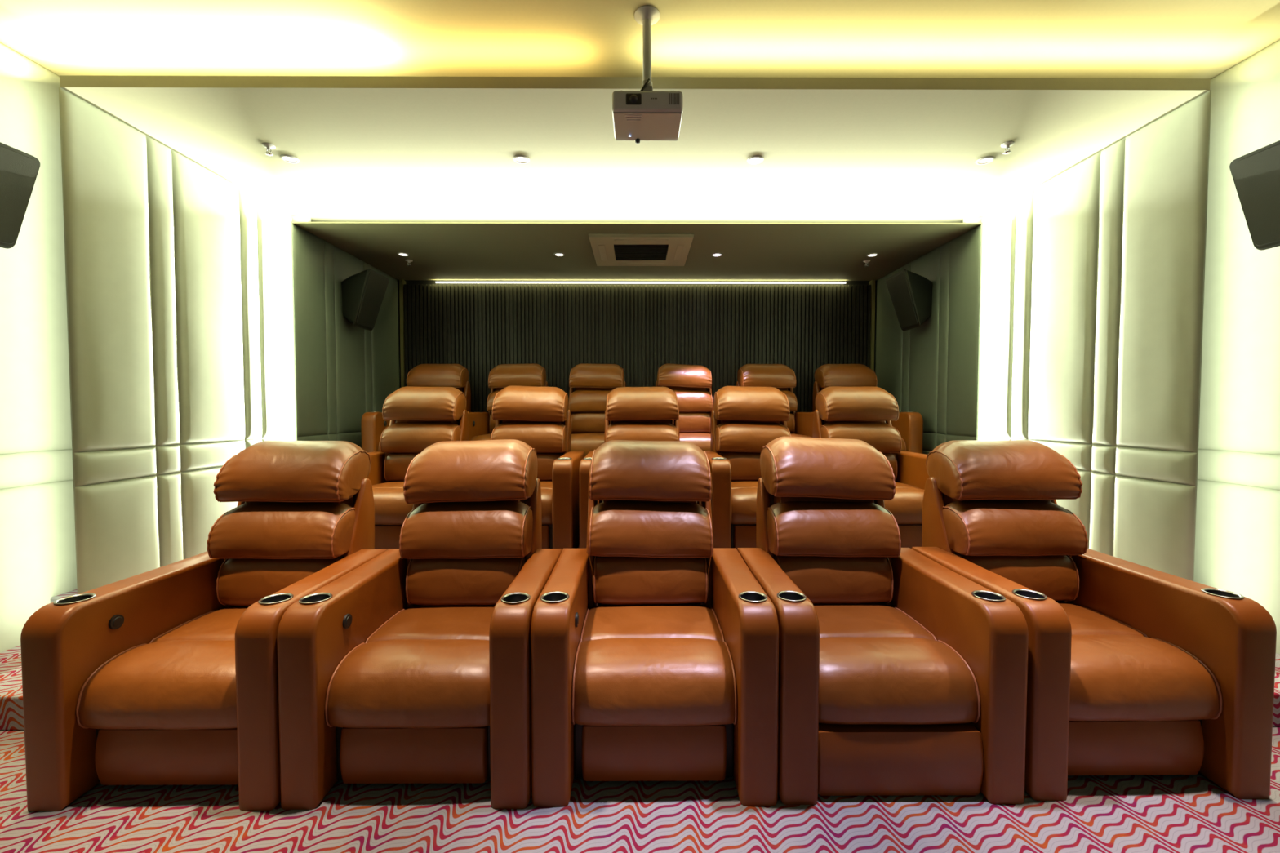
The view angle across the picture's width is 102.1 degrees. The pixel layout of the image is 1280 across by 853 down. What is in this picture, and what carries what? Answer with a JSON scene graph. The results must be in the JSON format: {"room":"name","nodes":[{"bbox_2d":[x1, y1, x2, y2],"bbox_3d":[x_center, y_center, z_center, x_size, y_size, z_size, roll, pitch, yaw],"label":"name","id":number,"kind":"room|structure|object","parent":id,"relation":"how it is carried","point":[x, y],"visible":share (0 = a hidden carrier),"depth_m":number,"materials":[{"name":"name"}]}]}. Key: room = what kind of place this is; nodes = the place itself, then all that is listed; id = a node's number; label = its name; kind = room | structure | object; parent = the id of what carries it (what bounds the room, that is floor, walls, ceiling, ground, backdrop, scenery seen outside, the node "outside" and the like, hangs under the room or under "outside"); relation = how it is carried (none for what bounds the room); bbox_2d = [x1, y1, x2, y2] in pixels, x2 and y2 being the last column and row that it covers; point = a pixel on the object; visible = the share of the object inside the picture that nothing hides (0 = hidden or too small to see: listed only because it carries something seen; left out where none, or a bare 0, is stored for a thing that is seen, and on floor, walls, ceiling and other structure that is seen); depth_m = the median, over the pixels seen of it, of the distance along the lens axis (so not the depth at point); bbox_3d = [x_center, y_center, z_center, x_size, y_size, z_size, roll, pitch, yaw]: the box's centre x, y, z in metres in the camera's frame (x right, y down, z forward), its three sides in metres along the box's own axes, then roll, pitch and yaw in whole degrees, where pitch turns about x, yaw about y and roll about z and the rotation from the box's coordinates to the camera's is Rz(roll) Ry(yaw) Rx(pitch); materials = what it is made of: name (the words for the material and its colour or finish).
{"room":"auditorium","nodes":[
{"label":"auditorium","id":0,"kind":"room"},
{"bbox_2d":[0,42,77,653],"bbox_3d":[-3.337,-0.259,0.270,0.128,3.300,5.785,0,2,0],"label":"wall","id":1,"kind":"structure","parent":0,"point":[37,544],"depth_m":2.80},
{"bbox_2d":[0,142,39,248],"bbox_3d":[-3.141,-1.101,2.401,0.315,0.460,0.380,0,2,0],"label":"wall speaker","id":2,"kind":"object","parent":1,"relation":"attached to","point":[19,170],"visible":1,"depth_m":2.51,"materials":[{"name":"black plastic"}]},
{"bbox_2d":[58,87,296,594],"bbox_3d":[-3.014,-0.262,3.648,0.038,3.077,1.805,0,2,0],"label":"wall","id":3,"kind":"structure","parent":0,"point":[179,277],"depth_m":3.23,"materials":[{"name":"fabric"}]},
{"bbox_2d":[292,216,311,222],"bbox_3d":[-3.091,-0.381,3.874,0.265,3.300,1.460,0,2,6],"label":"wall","id":4,"kind":"structure","parent":0,"point":[295,219],"depth_m":4.50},
{"bbox_2d":[50,544,598,605],"bbox_3d":[-0.016,1.098,3.779,6.560,0.350,1.760,0,2,0],"label":"floor","id":5,"kind":"structure","parent":0,"point":[53,599],"depth_m":2.91,"materials":[{"name":"carpet"}]},
{"bbox_2d":[367,386,469,549],"bbox_3d":[-1.782,0.294,4.008,0.874,1.242,1.006,0,2,0],"label":"recliner chair","id":6,"kind":"object","parent":5,"relation":"on","point":[420,418],"visible":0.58,"depth_m":4.14,"materials":[{"name":"brown leather"}]},
{"bbox_2d":[372,481,413,524],"bbox_3d":[-1.781,0.560,3.883,0.620,0.235,0.683,0,2,0],"label":"seat cushion","id":7,"kind":"object","parent":6,"relation":"on","point":[391,508],"depth_m":3.56,"materials":[{"name":"brown leather"}]},
{"bbox_2d":[385,452,420,481],"bbox_3d":[-1.783,0.323,4.235,0.560,0.252,0.218,0,2,0],"label":"lumbar cushion","id":8,"kind":"object","parent":6,"relation":"on","point":[397,464],"depth_m":4.14,"materials":[{"name":"brown leather"}]},
{"bbox_2d":[381,422,461,452],"bbox_3d":[-1.783,0.082,4.232,0.600,0.242,0.252,0,3,0],"label":"cushion","id":9,"kind":"object","parent":6,"relation":"on","point":[399,437],"depth_m":4.13,"materials":[{"name":"brown leather"}]},
{"bbox_2d":[382,386,466,420],"bbox_3d":[-1.783,-0.197,4.310,0.596,0.279,0.334,0,2,0],"label":"cushion","id":10,"kind":"object","parent":6,"relation":"on","point":[407,402],"depth_m":4.17,"materials":[{"name":"brown leather"}]},
{"bbox_2d":[490,386,584,551],"bbox_3d":[-0.902,0.291,4.011,0.874,1.247,1.006,0,2,0],"label":"recliner chair","id":11,"kind":"object","parent":5,"relation":"on","point":[538,417],"visible":0.54,"depth_m":4.13,"materials":[{"name":"brown leather"}]},
{"bbox_2d":[490,422,567,452],"bbox_3d":[-0.902,0.082,4.235,0.600,0.242,0.252,0,3,1],"label":"cushion","id":12,"kind":"object","parent":11,"relation":"on","point":[544,437],"depth_m":4.13,"materials":[{"name":"brown leather"}]},
{"bbox_2d":[491,386,568,421],"bbox_3d":[-0.904,-0.197,4.314,0.596,0.279,0.334,1,4,-1],"label":"cushion","id":13,"kind":"object","parent":11,"relation":"on","point":[512,403],"depth_m":4.17,"materials":[{"name":"brown leather"}]},
{"bbox_2d":[540,481,552,524],"bbox_3d":[-0.901,0.560,3.887,0.620,0.235,0.683,0,2,0],"label":"seat cushion","id":14,"kind":"object","parent":11,"relation":"on","point":[545,486],"depth_m":3.59,"materials":[{"name":"brown leather"}]},
{"bbox_2d":[536,452,563,481],"bbox_3d":[-0.903,0.323,4.239,0.560,0.252,0.218,0,2,0],"label":"lumbar cushion","id":15,"kind":"object","parent":11,"relation":"on","point":[545,460],"depth_m":4.14,"materials":[{"name":"brown leather"}]},
{"bbox_2d":[578,386,700,548],"bbox_3d":[0.018,0.295,4.015,0.874,1.240,1.006,0,2,0],"label":"recliner chair","id":16,"kind":"object","parent":5,"relation":"on","point":[635,413],"visible":0.34,"depth_m":4.16,"materials":[{"name":"brown leather"}]},
{"bbox_2d":[604,421,679,442],"bbox_3d":[0.017,0.082,4.239,0.600,0.242,0.252,1,2,0],"label":"cushion","id":17,"kind":"object","parent":16,"relation":"on","point":[617,430],"depth_m":4.15,"materials":[{"name":"brown leather"}]},
{"bbox_2d":[605,386,679,420],"bbox_3d":[0.017,-0.197,4.318,0.596,0.279,0.334,-1,1,-1],"label":"cushion","id":18,"kind":"object","parent":16,"relation":"on","point":[623,403],"depth_m":4.17,"materials":[{"name":"brown leather"}]},
{"bbox_2d":[705,386,791,549],"bbox_3d":[0.923,0.292,4.019,0.874,1.246,1.006,0,2,0],"label":"recliner chair","id":19,"kind":"object","parent":5,"relation":"on","point":[744,420],"visible":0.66,"depth_m":4.14,"materials":[{"name":"brown leather"}]},
{"bbox_2d":[719,451,761,481],"bbox_3d":[0.922,0.323,4.247,0.560,0.252,0.218,0,2,0],"label":"lumbar cushion","id":20,"kind":"object","parent":19,"relation":"on","point":[745,465],"depth_m":4.15,"materials":[{"name":"brown leather"}]},
{"bbox_2d":[731,480,757,524],"bbox_3d":[0.924,0.560,3.895,0.620,0.235,0.683,0,2,0],"label":"seat cushion","id":21,"kind":"object","parent":19,"relation":"on","point":[744,493],"depth_m":3.58,"materials":[{"name":"brown leather"}]},
{"bbox_2d":[713,386,790,420],"bbox_3d":[0.922,-0.198,4.322,0.596,0.279,0.334,1,4,1],"label":"cushion","id":22,"kind":"object","parent":19,"relation":"on","point":[730,402],"depth_m":4.18,"materials":[{"name":"brown leather"}]},
{"bbox_2d":[715,421,790,451],"bbox_3d":[0.922,0.082,4.243,0.600,0.242,0.252,1,1,0],"label":"cushion","id":23,"kind":"object","parent":19,"relation":"on","point":[730,436],"depth_m":4.14,"materials":[{"name":"brown leather"}]},
{"bbox_2d":[812,386,929,548],"bbox_3d":[1.803,0.293,4.023,0.874,1.243,1.006,0,2,0],"label":"recliner chair","id":24,"kind":"object","parent":5,"relation":"on","point":[866,414],"visible":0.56,"depth_m":4.16,"materials":[{"name":"brown leather"}]},
{"bbox_2d":[815,386,898,420],"bbox_3d":[1.802,-0.198,4.325,0.596,0.279,0.334,0,4,1],"label":"cushion","id":25,"kind":"object","parent":24,"relation":"on","point":[832,402],"depth_m":4.19,"materials":[{"name":"brown leather"}]},
{"bbox_2d":[821,421,900,452],"bbox_3d":[1.802,0.081,4.247,0.600,0.242,0.252,1,2,0],"label":"cushion","id":26,"kind":"object","parent":24,"relation":"on","point":[882,436],"depth_m":4.15,"materials":[{"name":"brown leather"}]},
{"bbox_2d":[882,453,896,479],"bbox_3d":[1.802,0.323,4.250,0.560,0.252,0.218,0,2,0],"label":"lumbar cushion","id":27,"kind":"object","parent":24,"relation":"on","point":[891,457],"depth_m":4.16,"materials":[{"name":"brown leather"}]},
{"bbox_2d":[884,482,924,524],"bbox_3d":[1.804,0.560,3.898,0.620,0.235,0.683,0,2,0],"label":"seat cushion","id":28,"kind":"object","parent":24,"relation":"on","point":[906,506],"depth_m":3.58,"materials":[{"name":"brown leather"}]},
{"bbox_2d":[291,222,399,448],"bbox_3d":[-2.879,-0.248,5.283,0.027,2.940,1.900,0,2,0],"label":"wall","id":29,"kind":"structure","parent":0,"point":[344,371],"depth_m":4.84,"materials":[{"name":"fabric"}]},
{"bbox_2d":[341,268,389,330],"bbox_3d":[-2.711,-1.231,5.070,0.336,0.540,0.400,0,2,0],"label":"wall speaker","id":30,"kind":"object","parent":29,"relation":"attached to","point":[363,292],"visible":1,"depth_m":4.95,"materials":[{"name":"black plastic"}]},
{"bbox_2d":[356,271,388,328],"bbox_3d":[-2.624,-1.231,5.070,0.156,0.497,0.364,0,2,0],"label":"grille","id":31,"kind":"object","parent":30,"relation":"attached to","point":[371,286],"depth_m":5.01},
{"bbox_2d":[59,75,1210,222],"bbox_3d":[-0.016,-1.915,3.725,6.560,0.223,2.045,0,2,0],"label":"ceiling","id":32,"kind":"structure","parent":0,"point":[367,148],"depth_m":3.23,"materials":[{"name":"paint"}]},
{"bbox_2d":[280,154,299,163],"bbox_3d":[-2.345,-1.790,3.462,0.108,0.008,0.108,0,2,0],"label":"recessed light","id":33,"kind":"object","parent":32,"relation":"in","point":[288,158],"visible":1,"depth_m":3.45,"materials":[{"name":"white plastic"}]},
{"bbox_2d":[513,155,529,164],"bbox_3d":[-0.795,-1.790,3.468,0.108,0.008,0.108,0,2,0],"label":"recessed light","id":34,"kind":"object","parent":32,"relation":"in","point":[522,159],"visible":1,"depth_m":3.46,"materials":[{"name":"white plastic"}]},
{"bbox_2d":[746,155,763,164],"bbox_3d":[0.775,-1.791,3.475,0.108,0.008,0.108,0,2,0],"label":"recessed light","id":35,"kind":"object","parent":32,"relation":"in","point":[753,159],"visible":1,"depth_m":3.46,"materials":[{"name":"white plastic"}]},
{"bbox_2d":[975,155,995,164],"bbox_3d":[2.325,-1.791,3.482,0.108,0.008,0.108,0,2,0],"label":"recessed light","id":36,"kind":"object","parent":32,"relation":"in","point":[988,159],"visible":1,"depth_m":3.47,"materials":[{"name":"white plastic"}]},
{"bbox_2d":[291,222,982,280],"bbox_3d":[-0.022,-1.786,5.243,6.000,0.137,1.900,0,2,0],"label":"ceiling","id":37,"kind":"structure","parent":0,"point":[437,251],"depth_m":4.96,"materials":[{"name":"paint"}]},
{"bbox_2d":[588,233,693,266],"bbox_3d":[0.009,-1.690,4.996,0.928,0.036,0.928,0,2,0],"label":"air conditioner","id":38,"kind":"object","parent":37,"relation":"attached to","point":[608,249],"visible":1,"depth_m":4.89,"materials":[{"name":"beige plastic"}]},
{"bbox_2d":[613,244,668,259],"bbox_3d":[0.009,-1.688,4.996,0.510,0.016,0.510,0,2,0],"label":"grille","id":39,"kind":"object","parent":38,"relation":"attached to","point":[621,251],"depth_m":4.99,"materials":[{"name":"black plastic"}]},
{"bbox_2d":[398,280,875,387],"bbox_3d":[-0.027,-0.384,6.341,6.100,3.140,0.100,0,2,0],"label":"wall","id":40,"kind":"structure","parent":0,"point":[407,282],"depth_m":6.25,"materials":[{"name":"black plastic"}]},
{"bbox_2d":[404,284,871,412],"bbox_3d":[-0.026,-0.588,6.241,5.580,2.215,0.085,0,2,0],"label":"wall","id":41,"kind":"structure","parent":0,"point":[640,329],"depth_m":6.19,"materials":[{"name":"fabric"}]},
{"bbox_2d":[399,279,875,387],"bbox_3d":[-0.026,-0.615,6.233,5.660,2.270,0.100,0,2,0],"label":"trim","id":42,"kind":"structure","parent":41,"relation":"attached to","point":[402,282],"depth_m":6.17,"materials":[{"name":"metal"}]},
{"bbox_2d":[435,281,845,283],"bbox_3d":[0.014,-1.728,6.208,4.920,0.016,0.015,0,2,0],"label":"led strip","id":43,"kind":"object","parent":41,"relation":"attached to","point":[436,282],"visible":1,"depth_m":6.20,"materials":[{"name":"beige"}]},
{"bbox_2d":[0,0,1279,79],"bbox_3d":[-0.001,-1.959,0.247,6.800,0.100,5.825,0,2,0],"label":"ceiling","id":44,"kind":"structure","parent":0,"point":[719,38],"depth_m":2.62,"materials":[{"name":"paint"}]},
{"bbox_2d":[611,4,683,143],"bbox_3d":[0.034,-1.706,2.490,0.330,0.557,0.268,0,2,0],"label":"projector","id":45,"kind":"object","parent":44,"relation":"hanging from","point":[645,114],"visible":1,"depth_m":2.44,"materials":[{"name":"white plastic"}]},
{"bbox_2d":[669,93,679,104],"bbox_3d":[0.158,-1.503,2.373,0.045,0.050,0.005,0,2,0],"label":"vent","id":46,"kind":"object","parent":45,"relation":"attached to","point":[673,97],"depth_m":2.37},
{"bbox_2d":[0,726,1279,852],"bbox_3d":[-0.008,1.388,1.873,6.760,0.100,9.050,0,2,0],"label":"floor","id":47,"kind":"structure","parent":0,"point":[1147,813],"depth_m":1.76,"materials":[{"name":"carpet"}]},
{"bbox_2d":[20,440,386,811],"bbox_3d":[-1.710,0.703,2.283,0.874,1.241,1.006,0,2,0],"label":"recliner chair","id":48,"kind":"object","parent":47,"relation":"on","point":[166,675],"visible":0.85,"depth_m":1.88,"materials":[{"name":"brown leather"}]},
{"bbox_2d":[108,614,124,629],"bbox_3d":[-2.003,0.749,1.980,0.011,0.054,0.054,0,2,0],"label":"switch","id":49,"kind":"object","parent":48,"relation":"attached to","point":[115,621],"depth_m":1.97,"materials":[{"name":"black plastic"}]},
{"bbox_2d":[78,606,248,729],"bbox_3d":[-1.709,0.969,2.158,0.620,0.235,0.683,0,2,0],"label":"seat cushion","id":50,"kind":"object","parent":48,"relation":"on","point":[180,673],"depth_m":1.86,"materials":[{"name":"brown leather"}]},
{"bbox_2d":[217,555,343,606],"bbox_3d":[-1.710,0.732,2.510,0.560,0.252,0.218,0,2,0],"label":"lumbar cushion","id":51,"kind":"object","parent":48,"relation":"on","point":[242,580],"depth_m":2.41,"materials":[{"name":"brown leather"}]},
{"bbox_2d":[208,501,355,557],"bbox_3d":[-1.711,0.490,2.506,0.600,0.242,0.252,0,2,-1],"label":"cushion","id":52,"kind":"object","parent":48,"relation":"on","point":[251,529],"depth_m":2.40,"materials":[{"name":"brown leather"}]},
{"bbox_2d":[215,440,370,501],"bbox_3d":[-1.711,0.212,2.585,0.596,0.279,0.334,0,2,-2],"label":"cushion","id":53,"kind":"object","parent":48,"relation":"on","point":[268,470],"depth_m":2.45,"materials":[{"name":"brown leather"}]},
{"bbox_2d":[276,439,561,809],"bbox_3d":[-0.830,0.701,2.290,0.874,1.245,1.006,0,2,0],"label":"recliner chair","id":54,"kind":"object","parent":47,"relation":"on","point":[412,665],"visible":1,"depth_m":1.89,"materials":[{"name":"brown leather"}]},
{"bbox_2d":[342,613,351,628],"bbox_3d":[-1.123,0.749,1.988,0.011,0.054,0.054,0,2,0],"label":"switch","id":55,"kind":"object","parent":54,"relation":"attached to","point":[347,618],"depth_m":1.98,"materials":[{"name":"black plastic"}]},
{"bbox_2d":[327,604,495,728],"bbox_3d":[-0.829,0.969,2.166,0.620,0.235,0.683,0,2,0],"label":"seat cushion","id":56,"kind":"object","parent":54,"relation":"on","point":[421,666],"depth_m":1.88,"materials":[{"name":"brown leather"}]},
{"bbox_2d":[399,501,533,558],"bbox_3d":[-0.830,0.490,2.514,0.600,0.242,0.252,-1,3,0],"label":"cushion","id":57,"kind":"object","parent":54,"relation":"on","point":[433,529],"depth_m":2.41,"materials":[{"name":"brown leather"}]},
{"bbox_2d":[407,555,525,605],"bbox_3d":[-0.831,0.731,2.518,0.560,0.252,0.218,0,2,0],"label":"lumbar cushion","id":58,"kind":"object","parent":54,"relation":"on","point":[432,580],"depth_m":2.42,"materials":[{"name":"brown leather"}]},
{"bbox_2d":[403,439,537,502],"bbox_3d":[-0.831,0.211,2.593,0.596,0.279,0.334,-2,2,0],"label":"cushion","id":59,"kind":"object","parent":54,"relation":"on","point":[503,469],"depth_m":2.45,"materials":[{"name":"brown leather"}]},
{"bbox_2d":[530,440,778,807],"bbox_3d":[0.050,0.703,2.303,0.874,1.241,1.006,0,2,0],"label":"recliner chair","id":60,"kind":"object","parent":47,"relation":"on","point":[673,675],"visible":1,"depth_m":1.91,"materials":[{"name":"brown leather"}]},
{"bbox_2d":[586,500,713,556],"bbox_3d":[0.049,0.490,2.527,0.600,0.242,0.252,1,0,-2],"label":"cushion","id":61,"kind":"object","parent":60,"relation":"on","point":[615,528],"depth_m":2.42,"materials":[{"name":"brown leather"}]},
{"bbox_2d":[591,555,708,604],"bbox_3d":[0.050,0.731,2.531,0.560,0.252,0.218,0,2,0],"label":"lumbar cushion","id":62,"kind":"object","parent":60,"relation":"on","point":[615,580],"depth_m":2.43,"materials":[{"name":"brown leather"}]},
{"bbox_2d":[588,440,711,499],"bbox_3d":[0.049,0.211,2.606,0.596,0.279,0.334,1,0,-1],"label":"cushion","id":63,"kind":"object","parent":60,"relation":"on","point":[620,469],"depth_m":2.46,"materials":[{"name":"brown leather"}]},
{"bbox_2d":[571,604,734,726],"bbox_3d":[0.051,0.968,2.179,0.620,0.235,0.683,0,2,0],"label":"seat cushion","id":64,"kind":"object","parent":60,"relation":"on","point":[633,664],"depth_m":1.91,"materials":[{"name":"brown leather"}]},
{"bbox_2d":[737,436,1028,804],"bbox_3d":[0.932,0.693,2.312,0.874,1.259,1.006,0,2,0],"label":"recliner chair","id":65,"kind":"object","parent":47,"relation":"on","point":[901,673],"visible":0.99,"depth_m":1.89,"materials":[{"name":"brown leather"}]},
{"bbox_2d":[760,436,894,498],"bbox_3d":[0.930,0.199,2.614,0.596,0.279,0.334,2,2,-1],"label":"cushion","id":66,"kind":"object","parent":65,"relation":"on","point":[799,467],"depth_m":2.47,"materials":[{"name":"brown leather"}]},
{"bbox_2d":[773,554,891,604],"bbox_3d":[0.931,0.731,2.539,0.560,0.252,0.218,0,2,0],"label":"lumbar cushion","id":67,"kind":"object","parent":65,"relation":"on","point":[824,579],"depth_m":2.44,"materials":[{"name":"brown leather"}]},
{"bbox_2d":[766,501,899,555],"bbox_3d":[0.932,0.490,2.535,0.600,0.242,0.252,0,0,1],"label":"cushion","id":68,"kind":"object","parent":65,"relation":"on","point":[793,528],"depth_m":2.43,"materials":[{"name":"brown leather"}]},
{"bbox_2d":[813,603,977,724],"bbox_3d":[0.933,0.968,2.187,0.620,0.235,0.683,0,2,0],"label":"seat cushion","id":69,"kind":"object","parent":65,"relation":"on","point":[886,664],"depth_m":1.90,"materials":[{"name":"brown leather"}]},
{"bbox_2d":[911,440,1276,800],"bbox_3d":[1.832,0.703,2.334,0.874,1.239,1.006,0,2,-1],"label":"recliner chair","id":70,"kind":"object","parent":47,"relation":"on","point":[1134,669],"visible":0.88,"depth_m":1.94,"materials":[{"name":"brown leather"}]},
{"bbox_2d":[926,440,1080,498],"bbox_3d":[1.829,0.210,2.636,0.596,0.279,0.334,-1,1,1],"label":"cushion","id":71,"kind":"object","parent":70,"relation":"on","point":[956,468],"depth_m":2.50,"materials":[{"name":"brown leather"}]},
{"bbox_2d":[942,499,1086,555],"bbox_3d":[1.829,0.489,2.557,0.600,0.242,0.252,0,2,-2],"label":"cushion","id":72,"kind":"object","parent":70,"relation":"on","point":[970,526],"depth_m":2.46,"materials":[{"name":"brown leather"}]},
{"bbox_2d":[955,551,1077,601],"bbox_3d":[1.829,0.730,2.561,0.560,0.252,0.218,0,2,-1],"label":"lumbar cushion","id":73,"kind":"object","parent":70,"relation":"on","point":[1054,575],"depth_m":2.46,"materials":[{"name":"brown leather"}]},
{"bbox_2d":[1056,601,1219,720],"bbox_3d":[1.833,0.967,2.209,0.620,0.235,0.683,0,2,-1],"label":"seat cushion","id":74,"kind":"object","parent":70,"relation":"on","point":[1124,668],"depth_m":1.91,"materials":[{"name":"brown leather"}]},
{"bbox_2d":[0,644,1279,730],"bbox_3d":[-0.011,1.239,2.581,6.560,0.150,0.645,0,2,0],"label":"floor","id":75,"kind":"structure","parent":0,"point":[11,709],"depth_m":2.29,"materials":[{"name":"carpet"}]},
{"bbox_2d":[874,224,982,454],"bbox_3d":[2.834,-0.249,5.307,0.028,2.940,1.900,0,2,0],"label":"wall","id":76,"kind":"structure","parent":0,"point":[931,369],"depth_m":4.86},
{"bbox_2d":[885,269,932,331],"bbox_3d":[2.668,-1.232,5.093,0.336,0.540,0.400,0,2,0],"label":"wall speaker","id":77,"kind":"object","parent":76,"relation":"attached to","point":[910,293],"visible":1,"depth_m":4.97,"materials":[{"name":"black plastic"}]},
{"bbox_2d":[886,271,917,328],"bbox_3d":[2.581,-1.232,5.092,0.156,0.497,0.364,0,2,0],"label":"grille","id":78,"kind":"object","parent":77,"relation":"attached to","point":[902,286],"depth_m":5.03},
{"bbox_2d":[977,89,1211,581],"bbox_3d":[2.985,-0.262,3.673,0.036,3.077,1.805,0,2,0],"label":"wall","id":79,"kind":"structure","parent":0,"point":[1093,276],"depth_m":3.24,"materials":[{"name":"fabric"}]},
{"bbox_2d":[1193,40,1279,654],"bbox_3d":[3.335,-0.260,0.298,0.128,3.300,5.785,0,2,0],"label":"wall","id":80,"kind":"structure","parent":0,"point":[1237,529],"depth_m":2.81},
{"bbox_2d":[1229,140,1279,250],"bbox_3d":[3.120,-1.102,2.427,0.315,0.460,0.380,0,2,0],"label":"wall speaker","id":81,"kind":"object","parent":80,"relation":"attached to","point":[1255,175],"visible":1,"depth_m":2.51,"materials":[{"name":"black plastic"}]},
{"bbox_3d":[-0.023,0.881,5.493,6.560,0.670,1.680,0,2,0],"label":"floor","id":82,"kind":"structure","parent":0,"visible":0},
{"bbox_2d":[360,364,471,453],"bbox_3d":[-2.233,-0.072,5.434,0.874,1.238,1.006,0,2,0],"label":"recliner chair","id":83,"kind":"object","parent":82,"relation":"on","point":[373,424],"visible":0.27,"depth_m":5.58,"materials":[{"name":"brown leather"}]},
{"bbox_2d":[406,364,468,386],"bbox_3d":[-2.235,-0.564,5.737,0.596,0.279,0.334,0,0,-2],"label":"cushion","id":84,"kind":"object","parent":83,"relation":"on","point":[422,375],"depth_m":5.59,"materials":[{"name":"brown leather"}]},
{"bbox_2d":[467,363,547,440],"bbox_3d":[-1.353,-0.073,5.438,0.874,1.239,1.006,0,2,0],"label":"recliner chair","id":85,"kind":"object","parent":82,"relation":"on","point":[481,424],"visible":0.31,"depth_m":5.58,"materials":[{"name":"brown leather"}]},
{"bbox_2d":[471,433,491,440],"bbox_3d":[-1.352,0.192,5.313,0.620,0.235,0.683,0,2,0],"label":"seat cushion","id":86,"kind":"object","parent":85,"relation":"on","point":[475,437],"depth_m":5.07,"materials":[{"name":"brown leather"}]},
{"bbox_2d":[486,389,501,410],"bbox_3d":[-1.354,-0.286,5.662,0.600,0.242,0.252,0,1,0],"label":"cushion","id":87,"kind":"object","parent":85,"relation":"on","point":[491,397],"depth_m":5.56,"materials":[{"name":"brown leather"}]},
{"bbox_2d":[488,363,546,387],"bbox_3d":[-1.354,-0.565,5.740,0.596,0.279,0.334,-1,0,-1],"label":"cushion","id":88,"kind":"object","parent":85,"relation":"on","point":[503,375],"depth_m":5.59,"materials":[{"name":"brown leather"}]},
{"bbox_2d":[568,363,625,457],"bbox_3d":[-0.473,-0.074,5.442,0.874,1.241,1.006,0,2,0],"label":"recliner chair","id":89,"kind":"object","parent":82,"relation":"on","point":[592,384],"visible":0.39,"depth_m":5.58,"materials":[{"name":"brown leather"}]},
{"bbox_2d":[571,433,604,457],"bbox_3d":[-0.472,0.192,5.317,0.620,0.235,0.683,0,2,0],"label":"seat cushion","id":90,"kind":"object","parent":89,"relation":"on","point":[586,442],"depth_m":5.00,"materials":[{"name":"brown leather"}]},
{"bbox_2d":[568,389,613,411],"bbox_3d":[-0.474,-0.287,5.665,0.600,0.242,0.252,-1,3,0],"label":"cushion","id":91,"kind":"object","parent":89,"relation":"on","point":[580,400],"depth_m":5.56,"materials":[{"name":"brown leather"}]},
{"bbox_2d":[570,411,611,433],"bbox_3d":[-0.474,-0.045,5.669,0.560,0.252,0.218,0,2,0],"label":"lumbar cushion","id":92,"kind":"object","parent":89,"relation":"on","point":[582,422],"depth_m":5.57,"materials":[{"name":"brown leather"}]},
{"bbox_2d":[568,363,624,387],"bbox_3d":[-0.474,-0.565,5.744,0.596,0.279,0.334,1,1,1],"label":"cushion","id":93,"kind":"object","parent":89,"relation":"on","point":[582,375],"depth_m":5.60,"materials":[{"name":"brown leather"}]},
{"bbox_2d":[655,363,713,451],"bbox_3d":[0.499,-0.073,5.446,0.874,1.239,1.006,0,2,-2],"label":"recliner chair","id":94,"kind":"object","parent":82,"relation":"on","point":[690,383],"visible":0.48,"depth_m":5.58,"materials":[{"name":"brown leather"}]},
{"bbox_2d":[657,363,711,387],"bbox_3d":[0.489,-0.563,5.747,0.596,0.279,0.334,3,-4,0],"label":"cushion","id":95,"kind":"object","parent":94,"relation":"on","point":[668,375],"depth_m":5.59,"materials":[{"name":"brown leather"}]},
{"bbox_2d":[672,411,711,433],"bbox_3d":[0.492,-0.045,5.673,0.560,0.252,0.218,0,2,-2],"label":"lumbar cushion","id":96,"kind":"object","parent":94,"relation":"on","point":[690,422],"depth_m":5.58,"materials":[{"name":"brown leather"}]},
{"bbox_2d":[671,389,713,411],"bbox_3d":[0.492,-0.287,5.669,0.600,0.242,0.252,-1,3,-3],"label":"cushion","id":97,"kind":"object","parent":94,"relation":"on","point":[689,400],"depth_m":5.57,"materials":[{"name":"brown leather"}]},
{"bbox_2d":[679,433,711,451],"bbox_3d":[0.503,0.192,5.321,0.620,0.235,0.683,0,2,-2],"label":"seat cushion","id":98,"kind":"object","parent":94,"relation":"on","point":[703,441],"depth_m":5.02,"materials":[{"name":"brown leather"}]},
{"bbox_2d":[736,364,813,437],"bbox_3d":[1.402,-0.073,5.449,0.874,1.239,1.006,0,2,0],"label":"recliner chair","id":99,"kind":"object","parent":82,"relation":"on","point":[781,377],"visible":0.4,"depth_m":5.59,"materials":[{"name":"brown leather"}]},
{"bbox_2d":[737,364,795,386],"bbox_3d":[1.400,-0.565,5.752,0.596,0.279,0.334,0,1,-1],"label":"cushion","id":100,"kind":"object","parent":99,"relation":"on","point":[748,375],"depth_m":5.60,"materials":[{"name":"brown leather"}]},
{"bbox_2d":[778,389,797,410],"bbox_3d":[1.401,-0.287,5.673,0.600,0.242,0.252,-1,3,-2],"label":"cushion","id":101,"kind":"object","parent":99,"relation":"on","point":[792,398],"depth_m":5.57,"materials":[{"name":"brown leather"}]},
{"bbox_2d":[786,413,793,433],"bbox_3d":[1.401,-0.045,5.677,0.560,0.252,0.218,0,2,0],"label":"lumbar cushion","id":102,"kind":"object","parent":99,"relation":"on","point":[790,423],"depth_m":5.58,"materials":[{"name":"brown leather"}]},
{"bbox_2d":[813,364,923,453],"bbox_3d":[2.282,-0.073,5.453,0.874,1.239,1.006,0,2,0],"label":"recliner chair","id":103,"kind":"object","parent":82,"relation":"on","point":[909,424],"visible":0.19,"depth_m":5.59,"materials":[{"name":"brown leather"}]},
{"bbox_2d":[814,364,877,387],"bbox_3d":[2.280,-0.565,5.756,0.596,0.279,0.334,-1,1,-1],"label":"cushion","id":104,"kind":"object","parent":103,"relation":"on","point":[826,375],"depth_m":5.61,"materials":[{"name":"brown leather"}]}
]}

